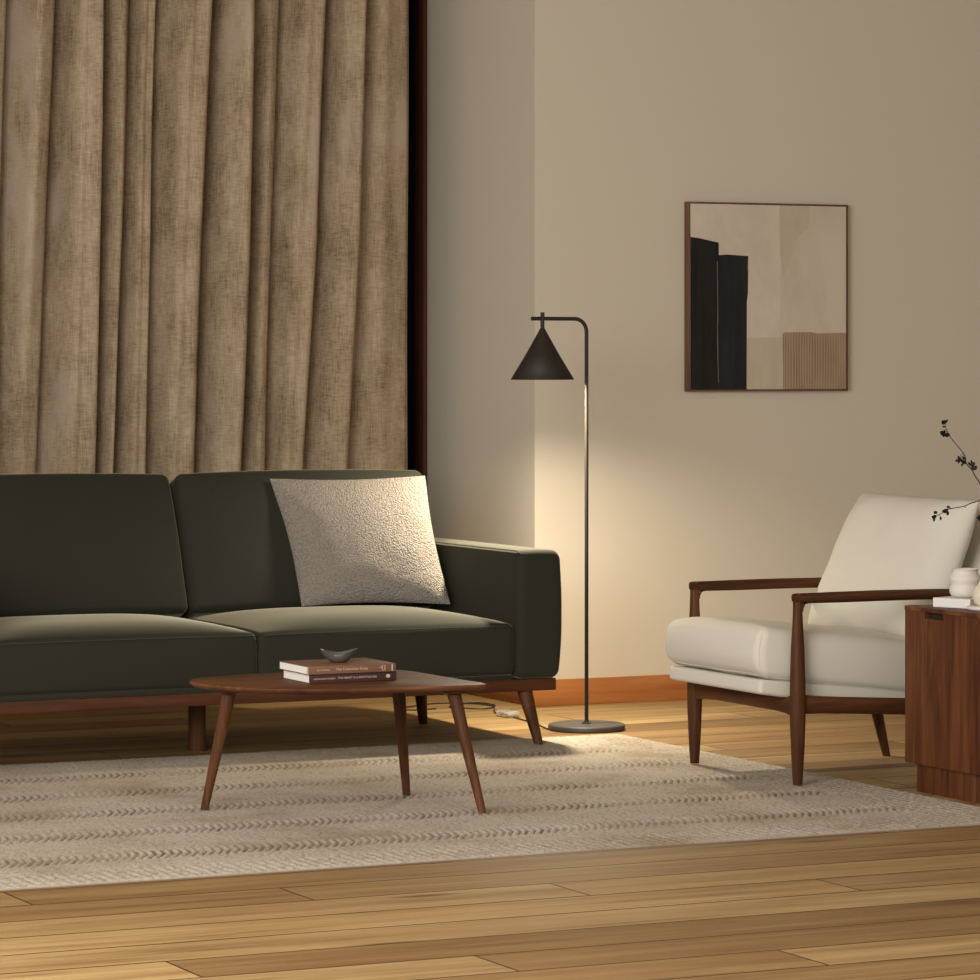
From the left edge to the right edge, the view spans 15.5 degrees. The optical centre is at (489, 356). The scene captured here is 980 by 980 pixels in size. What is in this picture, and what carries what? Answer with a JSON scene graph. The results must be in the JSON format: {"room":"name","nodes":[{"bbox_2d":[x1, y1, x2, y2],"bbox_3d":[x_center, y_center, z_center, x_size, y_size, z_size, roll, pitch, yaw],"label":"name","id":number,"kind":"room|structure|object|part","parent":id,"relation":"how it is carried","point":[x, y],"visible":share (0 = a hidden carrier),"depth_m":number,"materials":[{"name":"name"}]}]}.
{"room":"living room","nodes":[
{"label":"living room","id":0,"kind":"room"},
{"bbox_2d":[427,0,515,545],"bbox_3d":[-0.074,-0.200,14.069,0.160,3.000,1.115,0,0,-26],"label":"wall","id":1,"kind":"structure","parent":0,"point":[471,44],"depth_m":13.88,"materials":[{"name":"paint"}]},
{"bbox_2d":[470,692,520,703],"bbox_3d":[-0.046,1.251,13.810,0.016,0.098,0.946,0,0,-26],"label":"baseboard","id":2,"kind":"structure","parent":1,"relation":"attached to","point":[512,697],"depth_m":13.59,"materials":[{"name":"brown wood"}]},
{"bbox_2d":[0,694,979,979],"bbox_3d":[0.679,1.350,9.776,11.100,0.100,9.500,0,0,-26],"label":"floor","id":3,"kind":"structure","parent":0,"point":[904,904],"depth_m":8.66,"materials":[{"name":"brown wood"}]},
{"bbox_2d":[0,734,979,890],"bbox_3d":[-0.677,1.295,10.423,3.720,0.010,2.545,0,0,-26],"label":"area rug","id":4,"kind":"object","parent":3,"relation":"on","point":[63,824],"visible":0.99,"depth_m":10.30,"materials":[{"name":"fabric"}]},
{"bbox_2d":[0,469,561,751],"bbox_3d":[-0.944,0.847,12.043,2.196,0.907,1.025,0,0,-26],"label":"sofa","id":5,"kind":"object","parent":4,"relation":"on","point":[118,591],"visible":0.88,"depth_m":12.03,"materials":[{"name":"green fabric"}]},
{"bbox_2d":[0,473,187,617],"bbox_3d":[-1.509,0.653,12.120,0.944,0.521,0.332,0,0,-26],"label":"cushion","id":6,"kind":"object","parent":5,"relation":"on","point":[71,543],"depth_m":12.09,"materials":[{"name":"green fabric"}]},
{"bbox_2d":[0,614,256,696],"bbox_3d":[-1.338,0.959,11.766,0.951,0.212,0.772,0,0,-26],"label":"seat cushion","id":7,"kind":"object","parent":5,"relation":"on","point":[42,655],"depth_m":11.46,"materials":[{"name":"green fabric"}]},
{"bbox_3d":[-0.968,1.208,11.885,0.052,0.184,0.052,0,0,-26],"label":"leg","id":8,"kind":"part","parent":5,"relation":"part of","materials":[{"name":"brown wood"}]},
{"bbox_3d":[-0.949,1.099,12.052,2.152,0.040,0.931,0,0,-26],"label":"rail","id":9,"kind":"part","parent":5,"relation":"part of","materials":[{"name":"brown wood"}]},
{"bbox_2d":[169,469,432,618],"bbox_3d":[-0.651,0.653,12.534,0.949,0.521,0.332,0,0,-26],"label":"cushion","id":10,"kind":"object","parent":5,"relation":"on","point":[233,552],"depth_m":12.32,"materials":[{"name":"green fabric"}]},
{"bbox_2d":[188,605,513,676],"bbox_3d":[-0.493,0.959,12.175,0.927,0.212,0.772,0,0,-26],"label":"seat cushion","id":11,"kind":"object","parent":5,"relation":"on","point":[440,640],"depth_m":11.92,"materials":[{"name":"green fabric"}]},
{"bbox_2d":[270,476,449,605],"bbox_3d":[-0.450,0.634,12.442,0.611,0.439,0.218,0,0,-10],"label":"throw pillow","id":12,"kind":"object","parent":5,"relation":"on","point":[361,540],"visible":1,"depth_m":12.38,"materials":[{"name":"fabric"}]},
{"bbox_3d":[-0.240,1.209,12.725,0.052,0.181,0.099,0,0,24],"label":"leg","id":13,"kind":"part","parent":5,"relation":"part of","materials":[{"name":"brown wood"}]},
{"bbox_3d":[-0.036,0.862,12.491,0.172,0.432,0.964,0,0,-26],"label":"armrest","id":14,"kind":"part","parent":5,"relation":"part of","materials":[{"name":"green fabric"}]},
{"bbox_3d":[0.132,1.204,12.058,0.057,0.172,0.116,0,0,-26],"label":"leg","id":15,"kind":"part","parent":5,"relation":"part of","materials":[{"name":"brown wood"}]},
{"bbox_2d":[189,670,485,812],"bbox_3d":[-0.460,1.110,10.333,0.741,0.361,0.639,0,0,-26],"label":"coffee table","id":16,"kind":"object","parent":4,"relation":"on","point":[405,682],"visible":0.93,"depth_m":10.24,"materials":[{"name":"brown wood"}]},
{"bbox_3d":[-0.774,1.124,10.261,0.104,0.333,0.041,0,0,2],"label":"leg","id":17,"kind":"part","parent":16,"relation":"part of","materials":[{"name":"brown wood"}]},
{"bbox_2d":[284,670,395,683],"bbox_3d":[-0.434,0.916,10.386,0.272,0.026,0.198,0,0,-26],"label":"book","id":18,"kind":"object","parent":16,"relation":"on","point":[369,676],"visible":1,"depth_m":10.30,"materials":[{"name":"paper"}]},
{"bbox_2d":[279,658,395,674],"bbox_3d":[-0.441,0.892,10.383,0.274,0.024,0.217,0,0,-26],"label":"book","id":19,"kind":"object","parent":18,"relation":"on","point":[354,665],"visible":1,"depth_m":10.31,"materials":[{"name":"paper"}]},
{"bbox_2d":[320,648,356,662],"bbox_3d":[-0.436,0.860,10.383,0.106,0.041,0.094,0,0,-26],"label":"bowl","id":20,"kind":"object","parent":19,"relation":"on","point":[337,657],"visible":1,"depth_m":10.35,"materials":[{"name":"grey ceramic"}]},
{"bbox_3d":[-0.258,1.124,10.565,0.041,0.333,0.103,0,0,19],"label":"leg","id":21,"kind":"part","parent":16,"relation":"part of","materials":[{"name":"brown wood"}]},
{"bbox_3d":[-0.069,1.124,10.227,0.126,0.333,0.041,0,0,37],"label":"leg","id":22,"kind":"part","parent":16,"relation":"part of","materials":[{"name":"brown wood"}]},
{"bbox_2d":[665,493,979,784],"bbox_3d":[1.117,0.870,11.307,0.990,0.861,0.691,0,0,-26],"label":"armchair","id":23,"kind":"object","parent":4,"relation":"on","point":[889,554],"visible":0.8,"depth_m":11.16,"materials":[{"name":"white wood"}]},
{"bbox_3d":[0.650,1.002,11.436,0.046,0.577,0.045,0,0,-26],"label":"leg","id":24,"kind":"part","parent":23,"relation":"part of","materials":[{"name":"brown wood"}]},
{"bbox_3d":[0.791,1.058,11.149,0.025,0.065,0.615,0,0,-26],"label":"rail","id":25,"kind":"part","parent":23,"relation":"part of","materials":[{"name":"brown wood"}]},
{"bbox_3d":[0.986,0.729,11.598,0.776,0.035,0.052,0,0,-26],"label":"armrest","id":26,"kind":"part","parent":23,"relation":"part of","materials":[{"name":"brown wood"}]},
{"bbox_2d":[665,616,904,690],"bbox_3d":[1.034,0.939,11.283,0.822,0.259,0.624,0,0,-26],"label":"seat cushion","id":27,"kind":"object","parent":23,"relation":"on","point":[715,653],"depth_m":11.01,"materials":[{"name":"beige fabric"}]},
{"bbox_3d":[0.928,1.002,10.861,0.046,0.577,0.045,0,0,-26],"label":"leg","id":28,"kind":"part","parent":23,"relation":"part of","materials":[{"name":"brown wood"}]},
{"bbox_3d":[1.220,1.067,11.006,0.630,0.095,0.026,0,0,-26],"label":"rail","id":29,"kind":"part","parent":23,"relation":"part of","materials":[{"name":"brown wood"}]},
{"bbox_3d":[1.264,0.729,11.023,0.776,0.035,0.052,0,0,-26],"label":"armrest","id":30,"kind":"part","parent":23,"relation":"part of","materials":[{"name":"brown wood"}]},
{"bbox_3d":[1.259,1.170,11.717,0.100,0.260,0.042,0,0,-26],"label":"leg","id":31,"kind":"part","parent":23,"relation":"part of","materials":[{"name":"brown wood"}]},
{"bbox_2d":[808,493,977,635],"bbox_3d":[1.272,0.663,11.400,0.262,0.449,0.603,0,0,-35],"label":"cushion","id":32,"kind":"object","parent":23,"relation":"on","point":[886,541],"depth_m":11.31,"materials":[{"name":"beige fabric"}]},
{"bbox_2d":[406,312,624,732],"bbox_3d":[0.059,0.573,12.941,0.438,1.455,1.197,0,0,-26],"label":"floor lamp","id":33,"kind":"object","parent":3,"relation":"on","point":[542,361],"visible":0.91,"depth_m":12.47,"materials":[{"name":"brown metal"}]},
{"bbox_3d":[-0.001,1.296,13.011,0.392,0.005,1.018,0,0,-26],"label":"power cord","id":34,"kind":"part","parent":33,"relation":"part of","materials":[{"name":"black plastic"}]},
{"bbox_2d":[496,709,519,717],"bbox_3d":[0.066,1.288,13.001,0.055,0.024,0.100,0,0,-26],"label":"switch","id":35,"kind":"object","parent":33,"relation":"attached to","point":[507,713],"depth_m":12.96,"materials":[{"name":"white plastic"}]},
{"bbox_3d":[0.182,-0.123,12.485,0.014,0.063,0.014,0,0,-26],"label":"shade rod","id":36,"kind":"part","parent":33,"relation":"part of","materials":[{"name":"brown metal"}]},
{"bbox_3d":[0.182,-0.012,12.485,0.221,0.181,0.221,0,0,-26],"label":"lamp shade","id":37,"kind":"part","parent":33,"relation":"part of","materials":[{"name":"brown metal"}]},
{"bbox_2d":[905,604,979,802],"bbox_3d":[1.522,1.023,10.713,0.420,0.554,0.427,0,0,-26],"label":"base cabinet","id":38,"kind":"object","parent":3,"relation":"on","point":[942,644],"visible":0.99,"depth_m":10.61,"materials":[{"name":"brown wood"}]},
{"bbox_2d":[933,596,975,607],"bbox_3d":[1.435,0.732,10.776,0.135,0.027,0.180,0,0,43],"label":"book","id":39,"kind":"object","parent":38,"relation":"on","point":[948,601],"visible":0.85,"depth_m":10.71,"materials":[{"name":"white paper"}]},
{"bbox_2d":[949,568,979,597],"bbox_3d":[1.422,0.676,10.773,0.094,0.085,0.094,0,0,-26],"label":"vase","id":40,"kind":"object","parent":39,"relation":"on","point":[963,581],"visible":0.91,"depth_m":10.73,"materials":[{"name":"white ceramic"}]},
{"bbox_2d":[966,605,979,610],"bbox_3d":[1.471,0.741,10.631,0.128,0.010,0.128,0,0,-26],"label":"coaster","id":41,"kind":"object","parent":38,"relation":"on","point":[969,607],"visible":1,"depth_m":10.60,"materials":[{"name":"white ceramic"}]},
{"bbox_2d":[972,562,979,605],"bbox_3d":[1.471,0.671,10.631,0.092,0.128,0.092,0,0,-26],"label":"vase","id":42,"kind":"object","parent":41,"relation":"on","point":[976,593],"visible":1,"depth_m":10.61,"materials":[{"name":"beige ceramic"}]},
{"bbox_2d":[931,500,979,521],"bbox_3d":[1.387,0.539,10.589,0.220,0.302,0.024,0,0,-27],"label":"twig","id":43,"kind":"object","parent":42,"relation":"in","point":[946,511],"visible":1,"depth_m":10.56,"materials":[{"name":"brown plant"}]},
{"bbox_3d":[1.390,0.539,10.593,0.211,0.302,0.012,0,0,-29],"label":"stem","id":44,"kind":"part","parent":43,"relation":"part of","materials":[{"name":"brown plant"}]},
{"bbox_2d":[940,419,979,483],"bbox_3d":[1.395,0.436,10.591,0.170,0.509,0.024,0,0,-28],"label":"twig","id":45,"kind":"object","parent":42,"relation":"in","point":[943,433],"visible":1,"depth_m":10.59,"materials":[{"name":"brown plant"}]},
{"bbox_2d":[516,0,979,678],"bbox_3d":[2.130,-0.200,14.426,4.440,3.000,0.160,0,0,-26],"label":"wall","id":46,"kind":"structure","parent":0,"point":[629,112],"depth_m":13.73,"materials":[{"name":"paint"}]},
{"bbox_2d":[533,674,686,706],"bbox_3d":[2.116,1.251,14.322,4.356,0.098,0.016,0,0,-26],"label":"baseboard","id":47,"kind":"structure","parent":46,"relation":"attached to","point":[624,689],"depth_m":13.51,"materials":[{"name":"brown wood"}]},
{"bbox_2d":[684,201,847,391],"bbox_3d":[1.062,-0.229,13.801,0.704,0.720,0.036,0,0,-26],"label":"wall picture","id":48,"kind":"object","parent":46,"relation":"attached to","point":[766,284],"visible":1,"depth_m":13.78,"materials":[{"name":"beige paper"}]},
{"bbox_3d":[-3.345,-0.200,13.001,6.660,3.000,0.190,0,0,-26],"label":"wall window","id":49,"kind":"structure","parent":0,"visible":0},
{"bbox_2d":[407,0,426,486],"bbox_3d":[-1.906,-0.195,13.516,3.620,2.990,0.135,0,0,-26],"label":"window","id":50,"kind":"structure","parent":49,"relation":"attached to","point":[417,9],"depth_m":14.29,"materials":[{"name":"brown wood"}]},
{"bbox_3d":[-1.897,-0.180,13.546,3.542,2.840,0.010,0,0,-26],"label":"pane","id":51,"kind":"part","parent":50,"relation":"part of","materials":[{"name":"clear glass"}]},
{"bbox_3d":[-1.906,-0.195,13.516,3.620,2.990,0.135,0,0,-26],"label":"frame","id":52,"kind":"part","parent":50,"relation":"part of","materials":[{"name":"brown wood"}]},
{"bbox_3d":[0.679,-1.750,9.776,11.100,0.100,9.500,0,0,-26],"label":"ceiling","id":53,"kind":"structure","parent":0,"visible":0},
{"bbox_3d":[-1.486,-1.630,13.417,2.870,0.024,0.024,0,0,-26],"label":"curtain rod","id":54,"kind":"object","parent":53,"relation":"attached to","visible":0},
{"bbox_2d":[0,0,407,482],"bbox_3d":[-1.455,-0.165,13.341,2.603,2.870,0.249,0,0,-26],"label":"curtain","id":55,"kind":"object","parent":54,"relation":"hanging from","point":[204,203],"visible":0.7,"depth_m":13.49,"materials":[{"name":"fabric"}]}
]}

